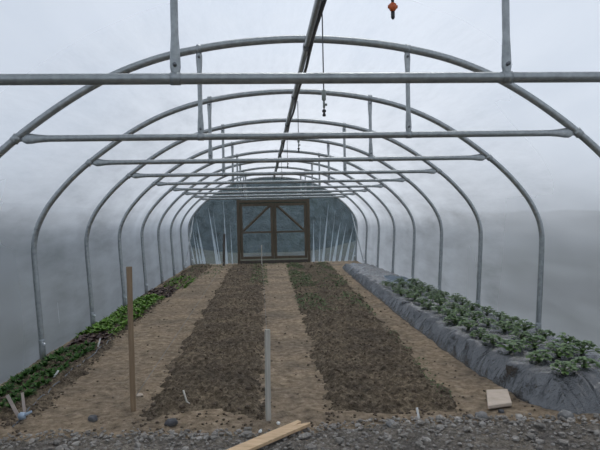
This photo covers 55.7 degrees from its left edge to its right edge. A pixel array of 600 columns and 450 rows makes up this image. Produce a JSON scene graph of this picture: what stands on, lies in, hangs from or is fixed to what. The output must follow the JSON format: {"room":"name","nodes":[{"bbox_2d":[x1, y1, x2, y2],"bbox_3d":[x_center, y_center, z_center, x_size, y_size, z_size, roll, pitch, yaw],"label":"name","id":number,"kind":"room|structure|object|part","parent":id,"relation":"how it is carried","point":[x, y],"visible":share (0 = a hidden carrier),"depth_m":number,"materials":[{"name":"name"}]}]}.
{"room":"greenhouse","nodes":[
{"label":"greenhouse","id":0,"kind":"room"},
{"bbox_2d":[0,202,191,384],"bbox_3d":[-3.324,0.704,10.503,0.204,1.949,20.585,-1,1,-4],"label":"wall","id":1,"kind":"structure","parent":0,"point":[60,244],"depth_m":7.72,"materials":[{"name":"plastic"}]},
{"bbox_2d":[192,216,354,262],"bbox_3d":[-0.978,-0.160,20.922,6.240,3.230,0.077,-1,1,-4],"label":"wall","id":2,"kind":"structure","parent":0,"point":[209,216],"depth_m":21.03,"materials":[{"name":"plastic"}]},
{"bbox_2d":[240,203,273,258],"bbox_3d":[-1.577,0.229,20.813,1.210,2.040,0.059,-1,1,-4],"label":"door","id":3,"kind":"structure","parent":2,"relation":"in","point":[269,205],"depth_m":20.79,"materials":[{"name":"wood"}]},
{"bbox_3d":[-1.597,-0.741,20.802,1.020,0.100,0.046,-1,1,-4],"label":"rail","id":4,"kind":"part","parent":3,"relation":"part of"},
{"bbox_3d":[-1.576,0.269,20.813,1.020,0.065,0.046,-1,1,-4],"label":"rail","id":5,"kind":"part","parent":3,"relation":"part of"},
{"bbox_3d":[-1.557,1.199,20.823,1.020,0.090,0.046,-1,1,-4],"label":"rail","id":6,"kind":"part","parent":3,"relation":"part of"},
{"bbox_2d":[236,199,310,263],"bbox_3d":[-0.964,0.266,20.843,2.670,2.420,0.120,-1,1,-4],"label":"trim","id":7,"kind":"structure","parent":2,"relation":"attached to","point":[274,200],"depth_m":20.80,"materials":[{"name":"brown wood"}]},
{"bbox_3d":[-2.246,0.293,20.770,0.100,2.420,0.090,-1,1,-4],"label":"door post","id":8,"kind":"part","parent":7,"relation":"part of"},
{"bbox_3d":[0.318,0.239,20.936,0.100,2.420,0.090,-1,1,-4],"label":"door post","id":9,"kind":"part","parent":7,"relation":"part of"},
{"bbox_2d":[273,202,306,258],"bbox_3d":[-0.354,0.203,20.893,1.210,2.040,0.059,-1,1,-4],"label":"door","id":10,"kind":"structure","parent":2,"relation":"in","point":[275,205],"depth_m":20.86,"materials":[{"name":"wood"}]},
{"bbox_3d":[-0.373,-0.767,20.882,1.020,0.100,0.046,-1,1,-4],"label":"rail","id":11,"kind":"part","parent":10,"relation":"part of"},
{"bbox_3d":[-0.353,0.243,20.893,1.020,0.065,0.046,-1,1,-4],"label":"rail","id":12,"kind":"part","parent":10,"relation":"part of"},
{"bbox_3d":[-0.334,1.173,20.903,1.020,0.090,0.046,-1,1,-4],"label":"rail","id":13,"kind":"part","parent":10,"relation":"part of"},
{"bbox_2d":[0,0,599,214],"bbox_3d":[-0.329,-1.016,10.683,5.919,1.371,20.586,-1,1,-4],"label":"ceiling","id":14,"kind":"structure","parent":0,"point":[37,36],"depth_m":5.44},
{"bbox_2d":[0,260,599,447],"bbox_3d":[-0.256,1.495,10.368,6.120,0.049,21.700,-1,1,-4],"label":"floor","id":15,"kind":"structure","parent":0,"point":[282,311],"depth_m":5.66,"materials":[{"name":"soil"}]},
{"bbox_2d":[6,394,18,417],"bbox_3d":[-2.336,1.488,4.624,0.111,0.225,0.003,-1,1,-12],"label":"plant label","id":16,"kind":"object","parent":15,"relation":"in","point":[8,397],"visible":0.88,"depth_m":4.62,"materials":[{"name":"beige plastic"}]},
{"bbox_2d":[21,392,25,412],"bbox_3d":[-2.283,1.492,4.690,0.036,0.220,0.003,-2,1,-32],"label":"plant label","id":17,"kind":"object","parent":15,"relation":"in","point":[22,393],"visible":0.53,"depth_m":4.69,"materials":[{"name":"beige plastic"}]},
{"bbox_2d":[18,410,31,419],"bbox_3d":[-2.240,1.550,4.624,0.109,0.076,0.057,-1,1,-27],"label":"scrap","id":18,"kind":"object","parent":15,"relation":"on","point":[22,415],"visible":1,"depth_m":4.61,"materials":[{"name":"plastic"}]},
{"bbox_2d":[88,415,97,421],"bbox_3d":[-1.680,1.572,4.614,0.086,0.056,0.068,-1,1,26],"label":"stone","id":19,"kind":"object","parent":15,"relation":"on","point":[92,418],"visible":1,"depth_m":4.59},
{"bbox_2d":[0,263,211,433],"bbox_3d":[-2.959,1.492,12.473,0.920,0.171,16.375,-1,1,-4],"label":"soil bed","id":20,"kind":"object","parent":15,"relation":"on","point":[6,413],"visible":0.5,"depth_m":5.93,"materials":[{"name":"soil"}]},
{"bbox_2d":[0,387,9,391],"bbox_3d":[-2.717,1.509,5.225,0.121,0.062,0.117,-1,1,13],"label":"seedling","id":21,"kind":"object","parent":20,"relation":"on","point":[3,389],"visible":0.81,"depth_m":5.21,"materials":[{"name":"green plant"}]},
{"bbox_2d":[6,376,15,382],"bbox_3d":[-2.875,1.559,5.710,0.141,0.070,0.134,-1,1,-2],"label":"seedling","id":22,"kind":"object","parent":20,"relation":"on","point":[12,379],"visible":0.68,"depth_m":5.73,"materials":[{"name":"green plant"}]},
{"bbox_2d":[8,396,24,403],"bbox_3d":[-2.454,1.516,4.918,0.148,0.059,0.123,-1,1,-26],"label":"seedling","id":23,"kind":"object","parent":20,"relation":"on","point":[15,399],"visible":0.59,"depth_m":4.92,"materials":[{"name":"green plant"}]},
{"bbox_2d":[16,391,33,396],"bbox_3d":[-2.449,1.504,5.058,0.146,0.076,0.141,-2,1,-42],"label":"seedling","id":24,"kind":"object","parent":20,"relation":"on","point":[26,394],"visible":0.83,"depth_m":5.04,"materials":[{"name":"green plant"}]},
{"bbox_2d":[18,380,31,388],"bbox_3d":[-2.595,1.521,5.383,0.134,0.069,0.130,-1,1,-1],"label":"seedling","id":25,"kind":"object","parent":20,"relation":"on","point":[27,382],"visible":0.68,"depth_m":5.40,"materials":[{"name":"green plant"}]},
{"bbox_2d":[23,387,34,393],"bbox_3d":[-2.429,1.498,5.101,0.123,0.064,0.119,-2,1,-42],"label":"seedling","id":26,"kind":"object","parent":20,"relation":"on","point":[28,389],"visible":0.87,"depth_m":5.12,"materials":[{"name":"green plant"}]},
{"bbox_2d":[28,365,39,370],"bbox_3d":[-2.775,1.493,5.929,0.170,0.068,0.141,-1,1,7],"label":"seedling","id":27,"kind":"object","parent":20,"relation":"on","point":[32,368],"visible":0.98,"depth_m":5.92,"materials":[{"name":"green plant"}]},
{"bbox_2d":[30,381,43,387],"bbox_3d":[-2.462,1.490,5.321,0.143,0.078,0.108,-1,1,-10],"label":"seedling","id":28,"kind":"object","parent":20,"relation":"on","point":[36,384],"visible":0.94,"depth_m":5.32,"materials":[{"name":"green plant"}]},
{"bbox_2d":[37,376,48,383],"bbox_3d":[-2.471,1.496,5.461,0.125,0.069,0.094,-1,1,7],"label":"seedling","id":29,"kind":"object","parent":20,"relation":"on","point":[42,380],"visible":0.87,"depth_m":5.47,"materials":[{"name":"green plant"}]},
{"bbox_2d":[37,361,51,365],"bbox_3d":[-2.785,1.512,6.186,0.161,0.064,0.134,-1,1,-16],"label":"seedling","id":30,"kind":"object","parent":20,"relation":"on","point":[44,363],"visible":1,"depth_m":6.19,"materials":[{"name":"green plant"}]},
{"bbox_2d":[43,371,54,376],"bbox_3d":[-2.492,1.490,5.680,0.139,0.076,0.105,-1,1,27],"label":"seedling","id":31,"kind":"object","parent":20,"relation":"on","point":[51,374],"visible":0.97,"depth_m":5.67,"materials":[{"name":"green plant"}]},
{"bbox_2d":[53,349,62,354],"bbox_3d":[-2.797,1.474,6.569,0.139,0.067,0.168,-1,1,-9],"label":"seedling","id":32,"kind":"object","parent":20,"relation":"on","point":[58,352],"visible":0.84,"depth_m":6.56,"materials":[{"name":"green plant"}]},
{"bbox_2d":[12,338,113,426],"bbox_3d":[-2.415,1.550,6.129,0.030,0.074,3.281,-1,1,-5],"label":"hose","id":33,"kind":"object","parent":20,"relation":"on","point":[113,338],"visible":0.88,"depth_m":5.43,"materials":[{"name":"plastic"}]},
{"bbox_2d":[72,353,81,358],"bbox_3d":[-2.526,1.484,6.396,0.137,0.071,0.143,-1,1,35],"label":"seedling","id":34,"kind":"object","parent":20,"relation":"on","point":[76,356],"visible":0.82,"depth_m":6.39,"materials":[{"name":"green plant"}]},
{"bbox_2d":[77,347,89,352],"bbox_3d":[-2.554,1.480,6.710,0.146,0.073,0.140,-1,1,-6],"label":"seedling","id":35,"kind":"object","parent":20,"relation":"on","point":[86,348],"visible":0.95,"depth_m":6.69,"materials":[{"name":"green plant"}]},
{"bbox_2d":[95,335,108,340],"bbox_3d":[-2.607,1.484,7.506,0.172,0.072,0.181,-2,1,-42],"label":"lettuce","id":36,"kind":"object","parent":20,"relation":"on","point":[106,336],"visible":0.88,"depth_m":7.50,"materials":[{"name":"green plant"}]},
{"bbox_2d":[126,266,135,411],"bbox_3d":[-1.440,1.077,4.846,0.047,1.442,0.065,-1,1,-25],"label":"wooden stake","id":37,"kind":"object","parent":15,"relation":"in","point":[128,269],"visible":0.83,"depth_m":4.83,"materials":[{"name":"brown wood"}]},
{"bbox_2d":[136,262,223,394],"bbox_3d":[-2.039,1.389,12.405,0.004,0.046,15.123,-1,1,-5],"label":"string line","id":38,"kind":"object","parent":37,"relation":"attached to","point":[223,262],"visible":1,"depth_m":6.82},
{"bbox_2d":[164,418,177,426],"bbox_3d":[-1.010,1.550,4.454,0.108,0.070,0.080,-1,1,-4],"label":"stone","id":39,"kind":"object","parent":15,"relation":"on","point":[170,422],"visible":1,"depth_m":4.43,"materials":[{"name":"stone"}]},
{"bbox_2d":[135,263,266,432],"bbox_3d":[-1.324,1.458,12.236,1.366,0.175,16.048,-1,1,-4],"label":"soil bed","id":40,"kind":"object","parent":15,"relation":"on","point":[219,365],"visible":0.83,"depth_m":6.25,"materials":[{"name":"soil"}]},
{"bbox_2d":[223,234,224,265],"bbox_3d":[-2.673,0.977,19.977,0.107,1.333,0.080,-1,1,-22],"label":"wooden stake","id":41,"kind":"object","parent":15,"relation":"in","point":[223,234],"visible":0.8,"depth_m":19.94,"materials":[{"name":"brown wood"}]},
{"bbox_2d":[265,329,270,420],"bbox_3d":[-0.255,1.261,4.538,0.047,0.852,0.043,-1,1,-24],"label":"wooden stake","id":42,"kind":"object","parent":15,"relation":"in","point":[267,331],"visible":0.83,"depth_m":4.52,"materials":[{"name":"grey wood"}]},
{"bbox_2d":[188,176,357,264],"bbox_3d":[-0.973,-0.135,20.858,6.251,3.304,0.114,-1,1,-4],"label":"hoop","id":43,"kind":"object","parent":15,"relation":"on","point":[204,202],"visible":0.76,"depth_m":20.82,"materials":[{"name":"metal"}]},
{"bbox_2d":[185,217,193,265],"bbox_3d":[-3.826,0.532,19.712,0.042,1.654,1.852,-1,1,-1],"label":"diagonal brace","id":44,"kind":"object","parent":43,"relation":"attached to","point":[193,217],"visible":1,"depth_m":19.62,"materials":[{"name":"metal"}]},
{"bbox_2d":[352,215,363,261],"bbox_3d":[2.030,0.408,20.093,0.042,1.654,1.852,-1,1,-6],"label":"diagonal brace","id":45,"kind":"object","parent":43,"relation":"attached to","point":[352,215],"visible":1,"depth_m":19.99,"materials":[{"name":"metal"}]},
{"bbox_2d":[180,175,367,269],"bbox_3d":[-0.843,-0.116,18.864,6.251,3.304,0.117,-1,1,-4],"label":"hoop","id":46,"kind":"object","parent":15,"relation":"on","point":[235,178],"visible":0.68,"depth_m":18.84,"materials":[{"name":"metal"}]},
{"bbox_2d":[170,166,379,275],"bbox_3d":[-0.712,-0.097,16.869,6.251,3.304,0.117,-1,1,-4],"label":"hoop","id":47,"kind":"object","parent":15,"relation":"on","point":[266,167],"visible":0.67,"depth_m":16.84,"materials":[{"name":"metal"}]},
{"bbox_2d":[157,162,395,283],"bbox_3d":[-0.582,-0.079,14.873,6.251,3.304,0.117,-1,1,-4],"label":"hoop","id":48,"kind":"object","parent":15,"relation":"on","point":[366,189],"visible":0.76,"depth_m":14.84,"materials":[{"name":"metal"}]},
{"bbox_2d":[140,150,415,293],"bbox_3d":[-0.452,-0.060,12.877,6.251,3.304,0.117,-1,1,-4],"label":"hoop","id":49,"kind":"object","parent":15,"relation":"on","point":[173,188],"visible":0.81,"depth_m":12.85,"materials":[{"name":"metal"}]},
{"bbox_2d":[11,266,548,440],"bbox_3d":[-0.652,1.479,12.022,4.533,0.064,15.497,-1,1,-4],"label":"crumbs","id":50,"kind":"object","parent":15,"relation":"on","point":[311,422],"visible":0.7,"depth_m":5.39,"materials":[{"name":"soil"}]},
{"bbox_2d":[118,139,442,306],"bbox_3d":[-0.322,-0.041,10.882,6.251,3.304,0.117,-1,1,-4],"label":"hoop","id":51,"kind":"object","parent":15,"relation":"on","point":[404,178],"visible":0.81,"depth_m":10.86,"materials":[{"name":"metal"}]},
{"bbox_2d":[84,118,482,326],"bbox_3d":[-0.191,-0.022,8.886,6.251,3.304,0.117,-1,1,-4],"label":"hoop","id":52,"kind":"object","parent":15,"relation":"on","point":[434,169],"visible":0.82,"depth_m":8.86,"materials":[{"name":"metal"}]},
{"bbox_2d":[31,89,544,359],"bbox_3d":[-0.061,-0.004,6.890,6.251,3.304,0.117,-1,1,-4],"label":"hoop","id":53,"kind":"object","parent":15,"relation":"on","point":[94,160],"visible":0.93,"depth_m":6.86,"materials":[{"name":"metal"}]},
{"bbox_2d":[0,413,599,449],"bbox_3d":[0.227,1.546,2.973,6.060,0.091,3.078,-1,1,-4],"label":"gravel","id":54,"kind":"object","parent":15,"relation":"on","point":[544,434],"visible":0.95,"depth_m":4.09,"materials":[{"name":"gravel"}]},
{"bbox_2d":[226,420,309,449],"bbox_3d":[-0.399,1.512,3.818,0.095,0.053,1.316,-1,1,43],"label":"wooden board","id":55,"kind":"object","parent":54,"relation":"on","point":[267,438],"visible":1,"depth_m":4.01,"materials":[{"name":"wood"}]},
{"bbox_2d":[385,419,394,427],"bbox_3d":[0.698,1.519,4.325,0.094,0.065,0.122,-1,1,-4],"label":"stone","id":56,"kind":"object","parent":54,"relation":"on","point":[389,422],"visible":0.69,"depth_m":4.31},
{"bbox_2d":[475,411,488,420],"bbox_3d":[1.432,1.504,4.474,0.094,0.079,0.124,-1,1,7],"label":"stone","id":57,"kind":"object","parent":54,"relation":"on","point":[481,414],"visible":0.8,"depth_m":4.44,"materials":[{"name":"stone"}]},
{"bbox_2d":[0,35,599,157],"bbox_3d":[0.070,0.015,4.895,6.251,3.304,0.117,-1,1,-4],"label":"hoop","id":58,"kind":"object","parent":15,"relation":"on","point":[23,135],"visible":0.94,"depth_m":4.87,"materials":[{"name":"metal"}]},
{"bbox_2d":[0,0,599,84],"bbox_3d":[0.200,0.034,2.899,6.251,3.304,0.117,-1,1,-4],"label":"crossbar","id":59,"kind":"object","parent":15,"relation":"on","point":[175,77],"visible":1,"depth_m":2.87,"materials":[{"name":"metal"}]},
{"bbox_2d":[272,0,322,179],"bbox_3d":[-0.321,-1.586,10.685,0.059,0.082,20.400,-1,1,-4],"label":"pipe","id":60,"kind":"object","parent":59,"relation":"attached to","point":[317,3],"visible":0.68,"depth_m":5.08,"materials":[{"name":"metal"}]},
{"bbox_2d":[274,0,326,178],"bbox_3d":[-0.275,-1.571,10.538,0.039,0.052,19.901,-1,1,-4],"label":"hose","id":61,"kind":"object","parent":60,"relation":"attached to","point":[323,4],"visible":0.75,"depth_m":5.03,"materials":[{"name":"plastic"}]},
{"bbox_2d":[297,101,299,151],"bbox_3d":[-0.019,-1.224,7.051,0.038,0.627,0.031,-1,1,-4],"label":"sprinkler","id":62,"kind":"object","parent":61,"relation":"hanging from","point":[298,140],"visible":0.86,"depth_m":7.04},
{"bbox_2d":[322,13,326,116],"bbox_3d":[0.169,-1.143,4.057,0.038,0.732,0.031,-1,1,-4],"label":"sprinkler","id":63,"kind":"object","parent":61,"relation":"hanging from","point":[323,90],"visible":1,"depth_m":4.05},
{"bbox_2d":[388,0,397,19],"bbox_3d":[0.342,-1.206,2.514,0.173,0.588,0.032,-1,1,-4],"label":"sprinkler","id":64,"kind":"object","parent":61,"relation":"hanging from","point":[392,6],"visible":1,"depth_m":2.51,"materials":[{"name":"orange plastic"}]},
{"bbox_2d":[178,261,451,397],"bbox_3d":[-1.164,1.435,12.819,4.842,0.152,15.909,-1,1,-2],"label":"weeds","id":65,"kind":"object","parent":15,"relation":"on","point":[297,263],"visible":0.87,"depth_m":13.85,"materials":[{"name":"green plant"}]},
{"bbox_2d":[285,262,466,430],"bbox_3d":[0.507,1.425,12.280,1.671,0.166,16.073,-1,1,-2],"label":"soil bed","id":66,"kind":"object","parent":15,"relation":"on","point":[362,365],"visible":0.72,"depth_m":6.23,"materials":[{"name":"soil"}]},
{"bbox_2d":[342,263,599,414],"bbox_3d":[2.009,1.316,11.596,1.225,0.324,14.140,-1,1,-4],"label":"sheet","id":67,"kind":"object","parent":15,"relation":"on","point":[577,392],"visible":0.7,"depth_m":5.68,"materials":[{"name":"grey plastic"}]},
{"bbox_2d":[379,281,390,285],"bbox_3d":[1.751,1.196,11.590,0.283,0.124,0.303,-1,1,11],"label":"plant","id":68,"kind":"object","parent":67,"relation":"on","point":[385,282],"visible":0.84,"depth_m":11.57,"materials":[{"name":"green plant"}]},
{"bbox_2d":[384,275,407,280],"bbox_3d":[2.150,1.177,12.566,0.469,0.081,0.880,-1,1,-4],"label":"flap","id":69,"kind":"object","parent":67,"relation":"on","point":[390,277],"visible":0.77,"depth_m":12.55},
{"bbox_2d":[393,288,407,294],"bbox_3d":[1.819,1.200,10.252,0.296,0.144,0.293,-1,1,20],"label":"plant","id":70,"kind":"object","parent":67,"relation":"on","point":[399,290],"visible":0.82,"depth_m":10.22,"materials":[{"name":"green plant"}]},
{"bbox_2d":[402,289,415,295],"bbox_3d":[1.875,1.181,9.851,0.258,0.141,0.269,-1,1,-24],"label":"plant","id":71,"kind":"object","parent":67,"relation":"on","point":[410,291],"visible":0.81,"depth_m":9.84,"materials":[{"name":"green plant"}]},
{"bbox_2d":[407,285,421,290],"bbox_3d":[2.122,1.180,10.464,0.250,0.121,0.268,-2,1,-38],"label":"plant","id":72,"kind":"object","parent":67,"relation":"on","point":[417,287],"visible":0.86,"depth_m":10.44,"materials":[{"name":"green plant"}]},
{"bbox_2d":[406,293,423,299],"bbox_3d":[1.894,1.190,9.394,0.288,0.121,0.294,-1,1,-22],"label":"plant","id":73,"kind":"object","parent":67,"relation":"on","point":[409,294],"visible":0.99,"depth_m":9.37,"materials":[{"name":"green plant"}]},
{"bbox_2d":[409,278,422,284],"bbox_3d":[2.340,1.163,11.459,0.300,0.154,0.304,-1,1,20],"label":"plant","id":74,"kind":"object","parent":67,"relation":"on","point":[413,280],"visible":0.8,"depth_m":11.44,"materials":[{"name":"green plant"}]},
{"bbox_2d":[413,298,429,303],"bbox_3d":[1.917,1.203,8.926,0.250,0.105,0.255,-2,1,-31],"label":"plant","id":75,"kind":"object","parent":67,"relation":"on","point":[420,300],"visible":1,"depth_m":8.90,"materials":[{"name":"green plant"}]},
{"bbox_2d":[416,282,427,287],"bbox_3d":[2.373,1.179,11.004,0.284,0.134,0.305,-1,1,43],"label":"plant","id":76,"kind":"object","parent":67,"relation":"on","point":[420,284],"visible":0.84,"depth_m":10.97,"materials":[{"name":"green plant"}]},
{"bbox_2d":[420,302,436,308],"bbox_3d":[1.911,1.206,8.472,0.255,0.121,0.273,-1,1,-25],"label":"plant","id":77,"kind":"object","parent":67,"relation":"on","point":[426,305],"visible":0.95,"depth_m":8.46,"materials":[{"name":"green plant"}]},
{"bbox_2d":[422,285,436,291],"bbox_3d":[2.400,1.185,10.550,0.311,0.144,0.290,-1,1,-15],"label":"plant","id":78,"kind":"object","parent":67,"relation":"on","point":[428,287],"visible":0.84,"depth_m":10.54,"materials":[{"name":"green plant"}]},
{"bbox_2d":[424,291,436,296],"bbox_3d":[2.198,1.180,9.553,0.241,0.134,0.251,-1,1,7],"label":"plant","id":79,"kind":"object","parent":67,"relation":"on","point":[430,292],"visible":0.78,"depth_m":9.53,"materials":[{"name":"green plant"}]},
{"bbox_2d":[428,294,442,299],"bbox_3d":[2.199,1.179,9.160,0.274,0.132,0.263,-1,1,-14],"label":"plant","id":80,"kind":"object","parent":67,"relation":"on","point":[438,295],"visible":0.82,"depth_m":9.14,"materials":[{"name":"green plant"}]},
{"bbox_2d":[431,305,445,311],"bbox_3d":[1.985,1.195,8.049,0.238,0.111,0.235,-1,1,1],"label":"plant","id":81,"kind":"object","parent":67,"relation":"on","point":[438,307],"visible":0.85,"depth_m":8.04,"materials":[{"name":"green plant"}]},
{"bbox_2d":[434,298,447,304],"bbox_3d":[2.178,1.188,8.730,0.255,0.124,0.251,-1,1,-27],"label":"plant","id":82,"kind":"object","parent":67,"relation":"on","point":[444,300],"visible":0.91,"depth_m":8.72,"materials":[{"name":"green plant"}]},
{"bbox_2d":[437,291,449,296],"bbox_3d":[2.445,1.195,9.659,0.256,0.124,0.252,-2,1,-29],"label":"plant","id":83,"kind":"object","parent":67,"relation":"on","point":[445,293],"visible":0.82,"depth_m":9.62,"materials":[{"name":"green plant"}]},
{"bbox_2d":[438,308,457,315],"bbox_3d":[2.007,1.192,7.646,0.265,0.140,0.276,-1,1,-23],"label":"plant","id":84,"kind":"object","parent":67,"relation":"on","point":[444,311],"visible":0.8,"depth_m":7.63,"materials":[{"name":"green plant"}]},
{"bbox_2d":[444,302,461,309],"bbox_3d":[2.233,1.187,8.255,0.280,0.135,0.292,-1,1,-19],"label":"plant","id":85,"kind":"object","parent":67,"relation":"on","point":[453,305],"visible":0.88,"depth_m":8.26,"materials":[{"name":"green plant"}]},
{"bbox_2d":[443,313,466,323],"bbox_3d":[1.976,1.208,7.254,0.317,0.158,0.320,-1,1,43],"label":"plant","id":86,"kind":"object","parent":67,"relation":"on","point":[449,317],"visible":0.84,"depth_m":7.24,"materials":[{"name":"green plant"}]},
{"bbox_2d":[447,293,463,301],"bbox_3d":[2.519,1.177,9.151,0.288,0.146,0.309,-1,1,22],"label":"plant","id":87,"kind":"object","parent":67,"relation":"on","point":[452,295],"visible":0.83,"depth_m":9.14,"materials":[{"name":"green plant"}]},
{"bbox_2d":[453,305,470,314],"bbox_3d":[2.222,1.180,7.785,0.283,0.142,0.304,-1,1,13],"label":"plant","id":88,"kind":"object","parent":67,"relation":"on","point":[462,311],"visible":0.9,"depth_m":7.76,"materials":[{"name":"green plant"}]},
{"bbox_2d":[454,297,469,303],"bbox_3d":[2.508,1.177,8.784,0.233,0.123,0.230,-1,1,-27],"label":"plant","id":89,"kind":"object","parent":67,"relation":"on","point":[460,300],"visible":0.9,"depth_m":8.78,"materials":[{"name":"green plant"}]},
{"bbox_2d":[456,318,479,328],"bbox_3d":[2.012,1.201,6.834,0.273,0.145,0.262,-1,1,-2],"label":"plant","id":90,"kind":"object","parent":67,"relation":"on","point":[470,323],"visible":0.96,"depth_m":6.82,"materials":[{"name":"green plant"}]},
{"bbox_2d":[462,301,483,309],"bbox_3d":[2.519,1.189,8.310,0.318,0.152,0.321,-1,1,5],"label":"plant","id":91,"kind":"object","parent":67,"relation":"on","point":[467,302],"visible":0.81,"depth_m":8.29,"materials":[{"name":"green plant"}]},
{"bbox_2d":[462,311,485,320],"bbox_3d":[2.273,1.184,7.368,0.298,0.146,0.302,-1,1,40],"label":"plant","id":92,"kind":"object","parent":67,"relation":"on","point":[474,313],"visible":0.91,"depth_m":7.35,"materials":[{"name":"green plant"}]},
{"bbox_2d":[469,327,492,337],"bbox_3d":[2.018,1.213,6.342,0.262,0.126,0.245,-1,1,-4],"label":"plant","id":93,"kind":"object","parent":67,"relation":"on","point":[483,331],"visible":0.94,"depth_m":6.34,"materials":[{"name":"green plant"}]},
{"bbox_2d":[479,318,496,325],"bbox_3d":[2.309,1.197,6.959,0.241,0.103,0.237,-2,1,-42],"label":"plant","id":94,"kind":"object","parent":67,"relation":"on","point":[487,320],"visible":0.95,"depth_m":6.95,"materials":[{"name":"green plant"}]},
{"bbox_2d":[480,306,496,313],"bbox_3d":[2.588,1.191,7.878,0.238,0.125,0.235,-1,1,-25],"label":"plant","id":95,"kind":"object","parent":67,"relation":"on","point":[483,308],"visible":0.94,"depth_m":7.86,"materials":[{"name":"green plant"}]},
{"bbox_2d":[481,334,502,343],"bbox_3d":[2.034,1.220,6.017,0.261,0.112,0.257,-2,1,-30],"label":"plant","id":96,"kind":"object","parent":67,"relation":"on","point":[492,337],"visible":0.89,"depth_m":6.00,"materials":[{"name":"green plant"}]},
{"bbox_2d":[491,311,509,318],"bbox_3d":[2.613,1.191,7.433,0.232,0.109,0.228,-2,1,-32],"label":"plant","id":97,"kind":"object","parent":67,"relation":"on","point":[501,313],"visible":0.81,"depth_m":7.43,"materials":[{"name":"green plant"}]},
{"bbox_2d":[491,321,516,331],"bbox_3d":[2.354,1.186,6.571,0.301,0.140,0.297,-1,1,-23],"label":"plant","id":98,"kind":"object","parent":67,"relation":"on","point":[506,323],"visible":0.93,"depth_m":6.55,"materials":[{"name":"green plant"}]},
{"bbox_2d":[499,315,520,324],"bbox_3d":[2.635,1.198,7.077,0.298,0.139,0.295,-1,1,22],"label":"plant","id":99,"kind":"object","parent":67,"relation":"on","point":[512,318],"visible":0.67,"depth_m":7.08,"materials":[{"name":"green plant"}]},
{"bbox_2d":[495,339,525,351],"bbox_3d":[2.074,1.198,5.607,0.288,0.133,0.284,-1,1,11],"label":"plant","id":100,"kind":"object","parent":67,"relation":"on","point":[510,348],"visible":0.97,"depth_m":5.58,"materials":[{"name":"green plant"}]},
{"bbox_2d":[509,328,534,339],"bbox_3d":[2.386,1.181,6.114,0.276,0.130,0.279,-1,1,36],"label":"plant","id":101,"kind":"object","parent":67,"relation":"on","point":[517,333],"visible":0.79,"depth_m":6.10,"materials":[{"name":"green plant"}]},
{"bbox_2d":[513,319,535,330],"bbox_3d":[2.617,1.189,6.654,0.275,0.153,0.287,-2,1,-34],"label":"plant","id":102,"kind":"object","parent":67,"relation":"on","point":[524,327],"visible":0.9,"depth_m":6.64,"materials":[{"name":"green plant"}]},
{"bbox_2d":[520,334,549,348],"bbox_3d":[2.365,1.181,5.700,0.289,0.159,0.286,-1,1,-6],"label":"plant","id":103,"kind":"object","parent":67,"relation":"on","point":[531,338],"visible":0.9,"depth_m":5.68,"materials":[{"name":"green plant"}]},
{"bbox_2d":[525,349,552,362],"bbox_3d":[2.183,1.208,5.197,0.241,0.127,0.251,-1,1,9],"label":"plant","id":104,"kind":"object","parent":67,"relation":"on","point":[539,357],"visible":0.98,"depth_m":5.17,"materials":[{"name":"green plant"}]},
{"bbox_2d":[535,329,556,337],"bbox_3d":[2.689,1.206,6.259,0.254,0.105,0.249,-1,1,-10],"label":"plant","id":105,"kind":"object","parent":67,"relation":"on","point":[542,331],"visible":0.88,"depth_m":6.24,"materials":[{"name":"green plant"}]},
{"bbox_2d":[542,343,575,357],"bbox_3d":[2.412,1.182,5.326,0.294,0.148,0.291,-1,1,-3],"label":"plant","id":106,"kind":"object","parent":67,"relation":"on","point":[558,351],"visible":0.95,"depth_m":5.30,"materials":[{"name":"green plant"}]},
{"bbox_2d":[549,332,576,345],"bbox_3d":[2.697,1.188,5.766,0.290,0.162,0.294,-1,1,-18],"label":"plant","id":107,"kind":"object","parent":67,"relation":"on","point":[563,339],"visible":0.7,"depth_m":5.76,"materials":[{"name":"green plant"}]},
{"bbox_2d":[549,360,578,374],"bbox_3d":[2.219,1.206,4.766,0.235,0.136,0.246,-1,1,12],"label":"plant","id":108,"kind":"object","parent":67,"relation":"on","point":[564,370],"visible":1,"depth_m":4.76,"materials":[{"name":"green plant"}]},
{"bbox_2d":[567,339,599,353],"bbox_3d":[2.710,1.175,5.426,0.295,0.158,0.291,-1,1,-6],"label":"plant","id":109,"kind":"object","parent":67,"relation":"on","point":[580,344],"visible":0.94,"depth_m":5.40,"materials":[{"name":"green plant"}]},
{"bbox_2d":[571,356,599,367],"bbox_3d":[2.454,1.196,4.895,0.238,0.113,0.242,-1,1,20],"label":"plant","id":110,"kind":"object","parent":67,"relation":"on","point":[585,359],"visible":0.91,"depth_m":4.89,"materials":[{"name":"green plant"}]},
{"bbox_2d":[486,389,511,408],"bbox_3d":[1.704,1.488,4.867,0.194,0.030,0.522,-1,1,17],"label":"paving slab","id":111,"kind":"object","parent":15,"relation":"on","point":[496,398],"visible":1,"depth_m":4.82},
{"bbox_2d":[557,410,573,418],"bbox_3d":[2.067,1.484,4.416,0.128,0.078,0.099,-1,1,-4],"label":"stone","id":112,"kind":"object","parent":15,"relation":"on","point":[564,413],"visible":0.67,"depth_m":4.39,"materials":[{"name":"stone"}]},
{"bbox_2d":[353,190,599,355],"bbox_3d":[2.734,0.575,10.898,0.202,1.950,20.585,-1,1,-4],"label":"wall","id":113,"kind":"structure","parent":0,"point":[571,221],"depth_m":7.94,"materials":[{"name":"plastic"}]},
{"label":"outside","id":114,"kind":"structure","parent":0,"visible":0},
{"bbox_2d":[191,241,355,264],"bbox_3d":[-0.290,1.564,10.917,260.000,0.820,260.000,-1,1,-4],"label":"ground","id":115,"kind":"structure","parent":114,"point":[210,257],"depth_m":26.93,"materials":[{"name":"plastic"}]},
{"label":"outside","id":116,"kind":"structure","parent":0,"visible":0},
{"bbox_2d":[190,176,355,252],"bbox_3d":[-0.448,-3.102,11.834,213.995,9.865,191.266,-1,1,-4],"label":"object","id":117,"kind":"structure","parent":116,"point":[333,215],"depth_m":31.72,"materials":[{"name":"plastic"}]}
]}

